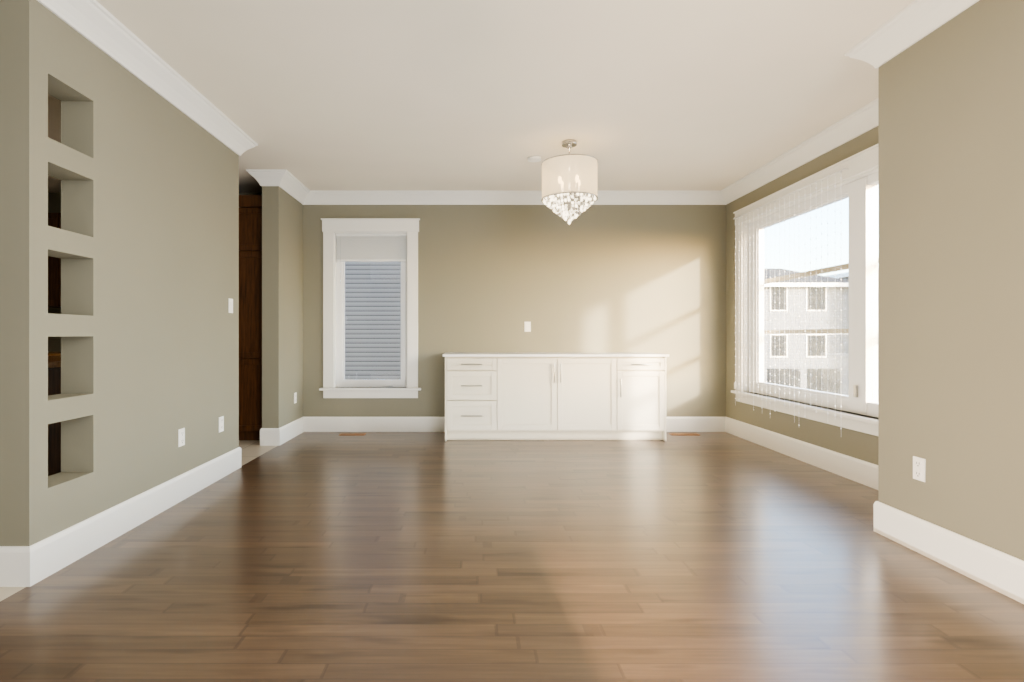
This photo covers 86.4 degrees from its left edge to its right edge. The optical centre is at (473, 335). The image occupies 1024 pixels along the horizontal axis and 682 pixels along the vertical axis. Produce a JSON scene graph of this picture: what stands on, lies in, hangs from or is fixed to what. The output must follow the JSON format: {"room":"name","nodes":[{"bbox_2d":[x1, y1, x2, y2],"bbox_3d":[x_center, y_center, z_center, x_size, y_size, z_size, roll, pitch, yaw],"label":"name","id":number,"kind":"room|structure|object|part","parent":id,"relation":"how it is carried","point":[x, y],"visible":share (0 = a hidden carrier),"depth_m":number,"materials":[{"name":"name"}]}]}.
{"room":"empty dining room","nodes":[
{"label":"empty dining room","id":0,"kind":"room"},
{"bbox_2d":[48,353,60,355],"bbox_3d":[-4.500,0.200,5.942,2.180,0.040,0.604,0,0,0],"label":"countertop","id":1,"kind":"structure","parent":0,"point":[49,354],"depth_m":5.64,"materials":[{"name":"brown wood"}]},
{"bbox_2d":[0,440,275,600],"bbox_3d":[-3.880,1.125,1.625,3.840,0.050,9.650,0,0,0],"label":"floor","id":2,"kind":"structure","parent":0,"point":[251,450],"depth_m":5.09,"materials":[{"name":"beige tile"}]},
{"bbox_2d":[48,368,60,475],"bbox_3d":[-3.616,0.660,3.950,1.368,0.880,1.900,0,0,0],"label":"kitchen island","id":3,"kind":"object","parent":2,"relation":"on","point":[54,429],"depth_m":3.81,"materials":[{"name":"brown wood"}]},
{"bbox_2d":[48,356,60,367],"bbox_3d":[-3.625,0.200,3.950,1.410,0.040,1.960,0,0,0],"label":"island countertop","id":4,"kind":"structure","parent":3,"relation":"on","point":[53,361],"depth_m":3.84,"materials":[{"name":"brown wood"}]},
{"bbox_2d":[239,195,261,439],"bbox_3d":[-2.764,-0.180,5.942,1.232,2.560,0.604,0,0,0],"label":"pantry cabinet","id":5,"kind":"object","parent":2,"relation":"on","point":[250,316],"visible":0.17,"depth_m":5.67,"materials":[{"name":"brown wood"}]},
{"bbox_2d":[0,0,302,545],"bbox_3d":[-2.044,-0.270,4.325,0.168,2.740,3.850,0,0,0],"label":"wall","id":6,"kind":"structure","parent":0,"point":[142,243],"depth_m":2.97,"materials":[{"name":"beige paint"}]},
{"bbox_2d":[0,546,15,584],"bbox_3d":[-2.136,1.014,3.470,0.016,0.172,2.172,0,0,0],"label":"baseboard","id":7,"kind":"structure","parent":6,"relation":"attached to","point":[7,553],"depth_m":2.38,"materials":[{"name":"white wood"}]},
{"bbox_2d":[16,447,240,586],"bbox_3d":[-1.952,1.014,3.470,0.016,0.172,2.172,0,0,0],"label":"baseboard","id":8,"kind":"structure","parent":6,"relation":"attached to","point":[40,560],"depth_m":2.91,"materials":[{"name":"white wood"}]},
{"bbox_2d":[37,0,257,155],"bbox_3d":[-1.909,-1.572,3.470,0.130,0.134,2.372,0,0,0],"label":"crown molding","id":9,"kind":"structure","parent":6,"relation":"attached to","point":[99,26],"depth_m":3.15,"materials":[{"name":"white wood"}]},
{"bbox_2d":[178,428,184,446],"bbox_3d":[-1.955,0.680,3.645,0.009,0.116,0.072,0,0,0],"label":"outlet","id":10,"kind":"object","parent":6,"relation":"attached to","point":[181,437],"visible":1,"depth_m":3.63,"materials":[{"name":"white plastic"}]},
{"bbox_2d":[219,416,223,431],"bbox_3d":[-1.955,0.685,4.218,0.009,0.116,0.072,0,0,0],"label":"outlet","id":11,"kind":"object","parent":6,"relation":"attached to","point":[221,424],"visible":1,"depth_m":4.21,"materials":[{"name":"white plastic"}]},
{"bbox_2d":[228,298,232,312],"bbox_3d":[-1.954,-0.242,4.384,0.012,0.116,0.072,0,0,0],"label":"light switch","id":12,"kind":"object","parent":6,"relation":"attached to","point":[230,305],"visible":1,"depth_m":4.37,"materials":[{"name":"white plastic"}]},
{"bbox_2d":[246,169,272,186],"bbox_3d":[-2.184,-1.572,5.802,0.120,0.134,0.896,0,0,0],"label":"crown molding","id":13,"kind":"structure","parent":6,"relation":"attached to","point":[260,175],"depth_m":5.40,"materials":[{"name":"white wood"}]},
{"bbox_2d":[260,428,275,445],"bbox_3d":[-2.136,1.014,5.852,0.016,0.172,0.796,0,0,0],"label":"baseboard","id":14,"kind":"structure","parent":6,"relation":"attached to","point":[267,435],"depth_m":5.45,"materials":[{"name":"white wood"}]},
{"bbox_2d":[276,417,303,445],"bbox_3d":[-1.952,1.014,5.837,0.016,0.172,0.766,0,0,0],"label":"baseboard","id":15,"kind":"structure","parent":6,"relation":"attached to","point":[293,429],"depth_m":5.74,"materials":[{"name":"white wood"}]},
{"bbox_2d":[269,169,312,203],"bbox_3d":[-1.909,-1.572,5.742,0.130,0.134,0.776,0,0,0],"label":"crown molding","id":16,"kind":"structure","parent":6,"relation":"attached to","point":[282,178],"depth_m":5.66,"materials":[{"name":"white wood"}]},
{"bbox_2d":[294,392,296,403],"bbox_3d":[-1.955,0.681,5.970,0.009,0.116,0.072,0,0,0],"label":"outlet","id":17,"kind":"object","parent":6,"relation":"attached to","point":[295,397],"visible":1,"depth_m":5.96,"materials":[{"name":"white plastic"}]},
{"bbox_2d":[48,193,725,416],"bbox_3d":[-1.350,-0.270,6.350,8.900,2.740,0.200,0,0,0],"label":"wall","id":18,"kind":"structure","parent":0,"point":[614,278],"depth_m":6.25,"materials":[{"name":"beige paint"}]},
{"bbox_2d":[48,213,60,307],"bbox_3d":[-4.772,-0.830,6.072,0.671,1.020,0.344,0,0,0],"label":"upper cabinet","id":19,"kind":"object","parent":18,"relation":"attached to","point":[54,279],"depth_m":5.90,"materials":[{"name":"brown wood"}]},
{"bbox_2d":[319,218,420,397],"bbox_3d":[-1.181,-0.315,6.295,1.157,2.057,0.210,0,0,0],"label":"window","id":20,"kind":"structure","parent":18,"relation":"in","point":[332,227],"depth_m":6.23,"materials":[{"name":"white wood"}]},
{"bbox_2d":[336,233,406,283],"bbox_3d":[-1.181,-0.891,6.291,0.809,0.582,0.048,0,0,0],"label":"window blind","id":21,"kind":"object","parent":20,"relation":"attached to","point":[371,247],"visible":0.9,"depth_m":6.29,"materials":[{"name":"white fabric"}]},
{"bbox_3d":[-1.181,-0.302,6.336,0.853,1.796,0.128,0,0,0],"label":"window back sash","id":22,"kind":"part","parent":20,"relation":"part of","materials":[{"name":"white plastic"}]},
{"bbox_2d":[304,417,723,431],"bbox_3d":[0.470,1.014,6.242,4.860,0.172,0.016,0,0,0],"label":"baseboard","id":23,"kind":"structure","parent":18,"relation":"attached to","point":[311,424],"depth_m":6.23,"materials":[{"name":"white wood"}]},
{"bbox_2d":[302,191,726,204],"bbox_3d":[0.470,-1.572,6.192,4.860,0.134,0.116,0,0,0],"label":"crown molding","id":24,"kind":"structure","parent":18,"relation":"attached to","point":[319,197],"depth_m":6.20,"materials":[{"name":"white wood"}]},
{"bbox_2d":[524,322,530,331],"bbox_3d":[0.620,-0.105,6.244,0.072,0.116,0.012,0,0,0],"label":"light switch","id":25,"kind":"object","parent":18,"relation":"attached to","point":[527,326],"visible":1,"depth_m":6.24,"materials":[{"name":"white plastic"}]},
{"bbox_2d":[48,0,913,192],"bbox_3d":[-1.350,-1.670,1.625,8.900,0.060,9.650,0,0,0],"label":"ceiling","id":26,"kind":"structure","parent":0,"point":[493,95],"depth_m":3.52,"materials":[{"name":"paint"}]},
{"bbox_2d":[528,156,540,161],"bbox_3d":[0.560,-1.626,5.010,0.124,0.026,0.124,0,0,0],"label":"smoke detector","id":27,"kind":"object","parent":26,"relation":"attached to","point":[534,158],"visible":1,"depth_m":4.97,"materials":[{"name":"white plastic"}]},
{"bbox_2d":[541,139,597,224],"bbox_3d":[0.810,-1.289,4.600,0.470,0.700,0.470,0,0,0],"label":"drum chandelier","id":28,"kind":"object","parent":26,"relation":"hanging from","point":[569,187],"visible":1,"depth_m":4.43,"materials":[{"name":"white fabric"}]},
{"bbox_2d":[0,432,1023,681],"bbox_3d":[0.570,1.125,1.625,5.060,0.050,9.650,0,0,0],"label":"floor","id":29,"kind":"structure","parent":0,"point":[436,556],"depth_m":2.44,"materials":[{"name":"brown wood"}]},
{"bbox_2d":[339,433,365,434],"bbox_3d":[-1.350,1.097,6.070,0.280,0.007,0.100,0,0,0],"label":"floor vent","id":30,"kind":"object","parent":29,"relation":"in","point":[352,434],"visible":1,"depth_m":6.04,"materials":[{"name":"brown wood"}]},
{"bbox_2d":[445,357,502,440],"bbox_3d":[0.000,0.658,5.955,0.601,0.882,0.577,0,0,0],"label":"base cabinet","id":31,"kind":"object","parent":29,"relation":"on","point":[473,385],"depth_m":5.67,"materials":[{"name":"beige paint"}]},
{"bbox_2d":[503,357,562,439],"bbox_3d":[0.586,0.658,5.955,0.686,0.882,0.577,0,0,0],"label":"base cabinet","id":32,"kind":"object","parent":29,"relation":"on","point":[555,396],"depth_m":5.68,"materials":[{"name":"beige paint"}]},
{"bbox_2d":[443,353,668,356],"bbox_3d":[0.855,0.204,5.944,2.354,0.026,0.599,0,0,0],"label":"countertop","id":33,"kind":"structure","parent":32,"relation":"on","point":[445,354],"depth_m":5.65,"materials":[{"name":"white stone"}]},
{"bbox_2d":[563,357,622,439],"bbox_3d":[1.182,0.658,5.955,0.738,0.882,0.577,0,0,0],"label":"base cabinet","id":34,"kind":"object","parent":29,"relation":"on","point":[592,386],"depth_m":5.68,"materials":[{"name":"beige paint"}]},
{"bbox_2d":[623,357,665,440],"bbox_3d":[1.722,0.658,5.955,0.575,0.882,0.577,0,0,0],"label":"base cabinet","id":35,"kind":"object","parent":29,"relation":"on","point":[644,378],"depth_m":5.68,"materials":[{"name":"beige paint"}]},
{"bbox_2d":[669,433,698,434],"bbox_3d":[2.350,1.097,6.070,0.310,0.007,0.100,0,0,0],"label":"floor vent","id":36,"kind":"object","parent":29,"relation":"in","point":[683,434],"visible":1,"depth_m":6.06,"materials":[{"name":"brown wood"}]},
{"bbox_2d":[726,126,877,464],"bbox_3d":[3.000,-0.270,4.650,0.200,2.740,3.200,0,0,0],"label":"wall","id":37,"kind":"structure","parent":0,"point":[856,444],"depth_m":5.03,"materials":[{"name":"beige paint"}]},
{"bbox_2d":[721,98,877,203],"bbox_3d":[2.842,-1.572,4.590,0.116,0.134,3.080,0,0,0],"label":"crown molding","id":38,"kind":"structure","parent":37,"relation":"attached to","point":[864,119],"depth_m":4.61,"materials":[{"name":"white wood"}]},
{"bbox_2d":[724,417,877,489],"bbox_3d":[2.892,1.014,4.635,0.016,0.172,3.170,0,0,0],"label":"baseboard","id":39,"kind":"structure","parent":37,"relation":"attached to","point":[857,470],"depth_m":4.67,"materials":[{"name":"white wood"}]},
{"bbox_2d":[731,144,877,435],"bbox_3d":[2.940,-0.324,4.652,0.200,2.079,2.715,0,0,0],"label":"window","id":40,"kind":"structure","parent":37,"relation":"in","point":[856,326],"depth_m":4.74,"materials":[{"name":"white plastic"}]},
{"bbox_2d":[734,287,737,388],"bbox_3d":[2.866,-0.340,5.945,0.022,1.840,0.040,0,0,0],"label":"cord","id":41,"kind":"object","parent":40,"relation":"hanging from","point":[736,385],"visible":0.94,"depth_m":5.95,"materials":[{"name":"white plastic"}]},
{"bbox_2d":[733,168,848,428],"bbox_3d":[2.849,-0.243,5.040,0.045,2.087,1.780,0,0,0],"label":"strands","id":42,"kind":"object","parent":40,"relation":"hanging from","point":[804,187],"visible":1,"depth_m":5.04,"materials":[{"name":"white plastic"}]},
{"bbox_2d":[878,0,1023,560],"bbox_3d":[2.685,-0.270,-0.075,0.830,2.740,6.250,0,0,0],"label":"wall","id":43,"kind":"structure","parent":0,"point":[951,252],"depth_m":2.56,"materials":[{"name":"beige paint"}]},
{"bbox_2d":[844,0,978,67],"bbox_3d":[2.212,-1.572,-0.017,0.116,0.134,6.366,0,0,0],"label":"crown molding","id":44,"kind":"structure","parent":43,"relation":"attached to","point":[920,18],"depth_m":2.78,"materials":[{"name":"white wood"}]},
{"bbox_2d":[913,456,924,481],"bbox_3d":[2.265,0.677,2.768,0.009,0.116,0.072,0,0,0],"label":"electrical outlet","id":45,"kind":"object","parent":43,"relation":"attached to","point":[918,468],"visible":1,"depth_m":2.76,"materials":[{"name":"white plastic"}]},
{"bbox_2d":[874,501,1023,603],"bbox_3d":[2.262,1.014,-0.067,0.016,0.172,6.266,0,0,0],"label":"baseboard","id":46,"kind":"structure","parent":43,"relation":"attached to","point":[983,564],"depth_m":2.55,"materials":[{"name":"white wood"}]},
{"label":"outside","id":47,"kind":"structure","parent":0,"visible":0},
{"bbox_3d":[15.000,4.350,20.000,110.000,0.100,120.000,0,0,0],"label":"ground","id":48,"kind":"structure","parent":47,"visible":0},
{"bbox_2d":[345,262,400,378],"bbox_3d":[-1.500,-0.550,9.000,11.000,9.700,0.200,0,0,0],"label":"siding","id":49,"kind":"object","parent":48,"relation":"on","point":[364,355],"depth_m":8.90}
]}

